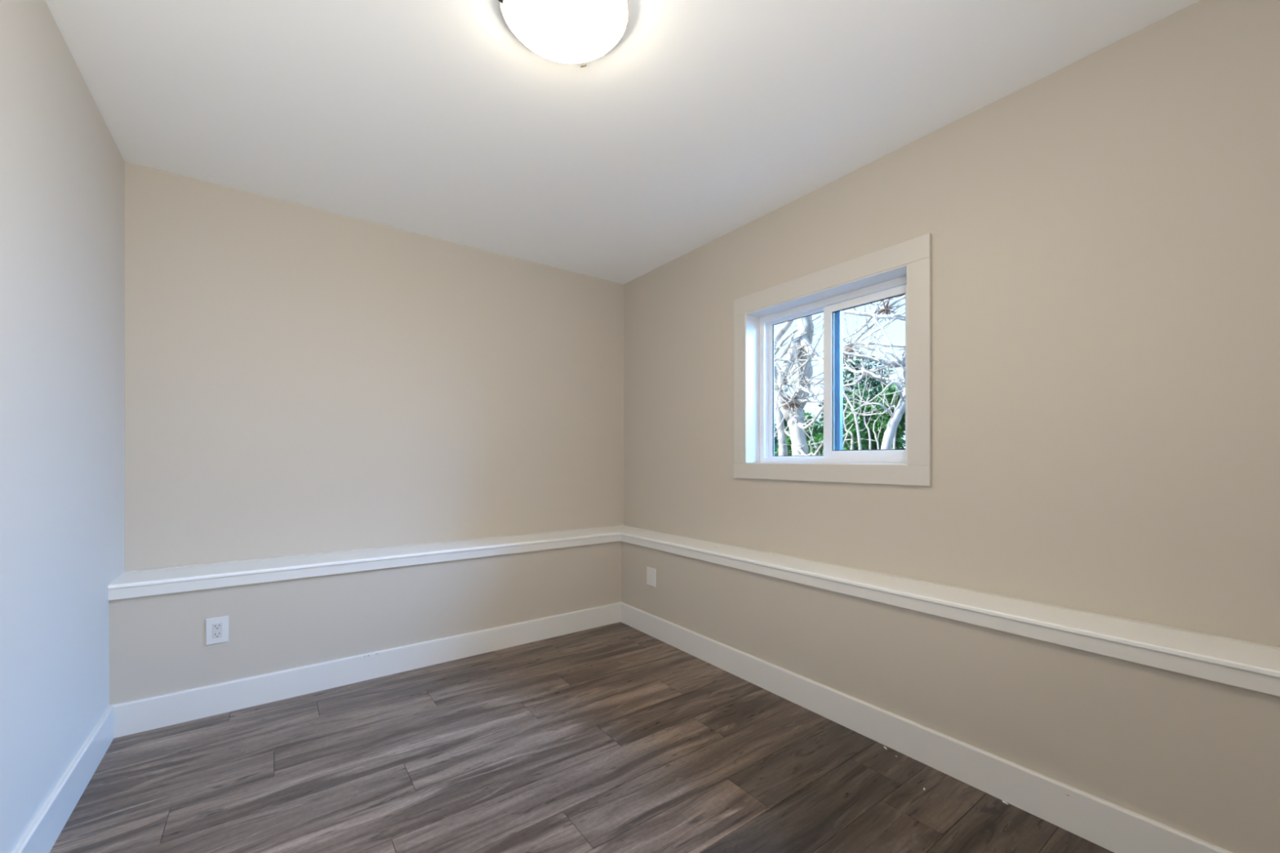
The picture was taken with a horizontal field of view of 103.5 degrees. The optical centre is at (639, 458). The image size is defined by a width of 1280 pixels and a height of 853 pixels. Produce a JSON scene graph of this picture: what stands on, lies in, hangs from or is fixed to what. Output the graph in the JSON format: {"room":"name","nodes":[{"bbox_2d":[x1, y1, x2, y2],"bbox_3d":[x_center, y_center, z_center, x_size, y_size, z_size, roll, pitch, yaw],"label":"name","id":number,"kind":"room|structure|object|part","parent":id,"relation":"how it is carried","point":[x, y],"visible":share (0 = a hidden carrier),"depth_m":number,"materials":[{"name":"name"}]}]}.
{"room":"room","nodes":[
{"label":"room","id":0,"kind":"room"},
{"bbox_2d":[0,0,124,852],"bbox_3d":[-1.376,-0.027,0.827,0.150,2.694,4.023,0,0,-36],"label":"wall","id":1,"kind":"structure","parent":0,"point":[62,168],"depth_m":1.58,"materials":[{"name":"grey paint"}]},
{"bbox_2d":[12,705,113,852],"bbox_3d":[-1.213,1.102,0.745,0.016,0.137,3.400,0,0,-36],"label":"baseboard","id":2,"kind":"structure","parent":1,"relation":"attached to","point":[42,833],"depth_m":1.64,"materials":[{"name":"white paint"}]},
{"bbox_2d":[109,161,623,705],"bbox_3d":[-1.173,-0.027,3.173,2.945,2.694,0.473,0,0,-36],"label":"wall","id":3,"kind":"structure","parent":0,"point":[300,379],"depth_m":2.79,"materials":[{"name":"beige paint"}]},
{"bbox_2d":[205,615,228,645],"bbox_3d":[-1.939,0.789,2.315,0.081,0.120,0.008,0,0,-36],"label":"electrical outlet","id":4,"kind":"object","parent":3,"relation":"attached to","point":[216,628],"visible":1,"depth_m":2.31,"materials":[{"name":"white plastic"}]},
{"bbox_2d":[212,622,222,638],"bbox_3d":[-1.938,0.789,2.313,0.034,0.067,0.003,0,0,-36],"label":"receptacle","id":5,"kind":"object","parent":4,"relation":"attached to","point":[216,627],"depth_m":2.31,"materials":[{"name":"white plastic"}]},
{"bbox_2d":[107,524,623,600],"bbox_3d":[-1.167,0.555,3.038,2.796,0.072,0.298,0,0,-36],"label":"ledge","id":6,"kind":"object","parent":3,"relation":"attached to","point":[177,579],"visible":0.96,"depth_m":2.64,"materials":[{"name":"white paint"}]},
{"bbox_2d":[111,601,621,737],"bbox_3d":[-1.174,1.102,2.869,2.585,0.137,0.016,0,0,-36],"label":"baseboard","id":7,"kind":"structure","parent":3,"relation":"attached to","point":[140,715],"depth_m":2.58,"materials":[{"name":"white paint"}]},
{"bbox_2d":[48,622,1114,852],"bbox_3d":[-0.178,1.245,1.505,2.595,0.150,3.405,0,0,-36],"label":"floor","id":8,"kind":"structure","parent":0,"point":[615,737],"depth_m":1.84,"materials":[{"name":"brown wood"}]},
{"bbox_2d":[44,0,1199,284],"bbox_3d":[-0.106,-1.474,1.754,3.495,0.200,4.123,0,0,-36],"label":"ceiling","id":9,"kind":"structure","parent":0,"point":[706,119],"depth_m":1.91,"materials":[{"name":"white paint"}]},
{"bbox_2d":[497,0,629,67],"bbox_3d":[-0.225,-1.328,1.516,0.390,0.092,0.393,0,0,-36],"label":"ceiling light","id":10,"kind":"object","parent":9,"relation":"attached to","point":[562,31],"visible":1,"depth_m":1.51,"materials":[{"name":"white glass"}]},
{"bbox_2d":[621,0,1279,852],"bbox_3d":[1.001,-0.027,2.439,0.420,2.694,3.823,0,0,-36],"label":"wall","id":11,"kind":"structure","parent":0,"point":[1104,229],"depth_m":1.75,"materials":[{"name":"beige paint"}]},
{"bbox_2d":[646,566,656,586],"bbox_3d":[0.073,0.784,3.346,0.008,0.120,0.096,0,0,-36],"label":"wall plate","id":12,"kind":"object","parent":11,"relation":"attached to","point":[651,572],"visible":1,"depth_m":3.34,"materials":[{"name":"white plastic"}]},
{"bbox_2d":[733,232,931,486],"bbox_3d":[0.971,-0.415,2.626,0.209,1.063,1.113,0,0,-36],"label":"window","id":13,"kind":"structure","parent":11,"relation":"in","point":[904,268],"depth_m":2.59,"materials":[{"name":"white paint"}]},
{"bbox_3d":[0.592,-0.408,2.985,0.018,0.875,0.088,0,0,-36],"label":"casing","id":14,"kind":"part","parent":13,"relation":"part of","materials":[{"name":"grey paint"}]},
{"bbox_3d":[0.905,-0.406,2.845,0.022,0.809,0.435,0,0,-36],"label":"fixed sash","id":15,"kind":"part","parent":13,"relation":"part of","materials":[{"name":"white plastic"}]},
{"bbox_3d":[0.894,0.072,2.571,0.018,0.087,1.113,0,0,-36],"label":"casing","id":16,"kind":"part","parent":13,"relation":"part of","materials":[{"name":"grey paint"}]},
{"bbox_3d":[1.020,-0.408,2.665,0.085,0.863,0.921,0,0,-36],"label":"frame","id":17,"kind":"part","parent":13,"relation":"part of","materials":[{"name":"white plastic"}]},
{"bbox_3d":[1.117,-0.401,2.490,0.024,0.802,0.463,0,0,-36],"label":"sliding sash","id":18,"kind":"part","parent":13,"relation":"part of","materials":[{"name":"white plastic"}]},
{"bbox_3d":[1.196,-0.408,2.159,0.018,0.875,0.092,0,0,-36],"label":"casing","id":19,"kind":"part","parent":13,"relation":"part of","materials":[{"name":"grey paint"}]},
{"bbox_2d":[620,601,1233,852],"bbox_3d":[0.861,1.102,2.261,0.016,0.137,3.400,0,0,-36],"label":"baseboard","id":20,"kind":"structure","parent":11,"relation":"attached to","point":[1114,828],"depth_m":1.85,"materials":[{"name":"white paint"}]},
{"bbox_2d":[620,524,1279,697],"bbox_3d":[0.862,0.555,2.431,0.236,0.072,3.673,0,0,-36],"label":"ledge","id":21,"kind":"object","parent":11,"relation":"attached to","point":[1239,663],"visible":1,"depth_m":1.72,"materials":[{"name":"white paint"}]},
{"label":"outside","id":22,"kind":"structure","parent":0,"visible":0},
{"bbox_3d":[5.613,0.970,9.696,15.570,0.300,21.000,0,0,-36],"label":"ground","id":23,"kind":"structure","parent":22,"visible":0},
{"bbox_2d":[774,409,809,455],"bbox_3d":[2.909,-0.180,10.680,1.592,2.109,1.254,0,0,0],"label":"shrub","id":24,"kind":"object","parent":23,"relation":"on","point":[785,422],"visible":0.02,"depth_m":10.40,"materials":[{"name":"green plant"}]},
{"bbox_2d":[774,315,823,455],"bbox_3d":[2.218,-0.967,7.339,0.544,3.868,1.502,0,0,-44],"label":"slender tree","id":25,"kind":"object","parent":23,"relation":"on","point":[782,432],"visible":0.17,"depth_m":7.45,"materials":[{"name":"grey plant"}]},
{"bbox_2d":[774,412,823,455],"bbox_3d":[2.693,0.058,8.202,1.016,1.640,1.027,0,0,17],"label":"shrub","id":26,"kind":"object","parent":23,"relation":"on","point":[817,433],"visible":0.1,"depth_m":8.10,"materials":[{"name":"green plant"}]},
{"bbox_2d":[774,315,880,455],"bbox_3d":[1.970,-1.024,6.128,1.080,3.867,1.997,0,0,-13],"label":"tree","id":27,"kind":"object","parent":23,"relation":"on","point":[802,350],"visible":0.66,"depth_m":6.22,"materials":[{"name":"grey plant"}]},
{"bbox_2d":[822,381,896,449],"bbox_3d":[2.188,0.043,5.118,0.361,1.654,0.901,0,0,-36],"label":"bramble","id":28,"kind":"object","parent":23,"relation":"on","point":[858,430],"visible":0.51,"depth_m":5.12,"materials":[{"name":"grey plant"}]},
{"bbox_2d":[815,347,905,448],"bbox_3d":[3.987,-0.621,9.185,1.429,2.950,1.533,0,0,-36],"label":"shrub","id":29,"kind":"object","parent":23,"relation":"on","point":[874,391],"visible":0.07,"depth_m":9.15,"materials":[{"name":"green plant"}]},
{"bbox_2d":[819,294,905,448],"bbox_3d":[2.260,-0.479,4.415,1.302,2.712,1.083,0,0,21],"label":"leaning tree","id":30,"kind":"object","parent":23,"relation":"on","point":[889,434],"visible":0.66,"depth_m":4.39,"materials":[{"name":"grey plant"}]},
{"bbox_2d":[842,382,905,449],"bbox_3d":[3.348,-0.123,7.258,1.224,2.006,1.002,0,0,2],"label":"shrub","id":31,"kind":"object","parent":23,"relation":"on","point":[900,428],"visible":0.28,"depth_m":7.10,"materials":[{"name":"green plant"}]}
]}

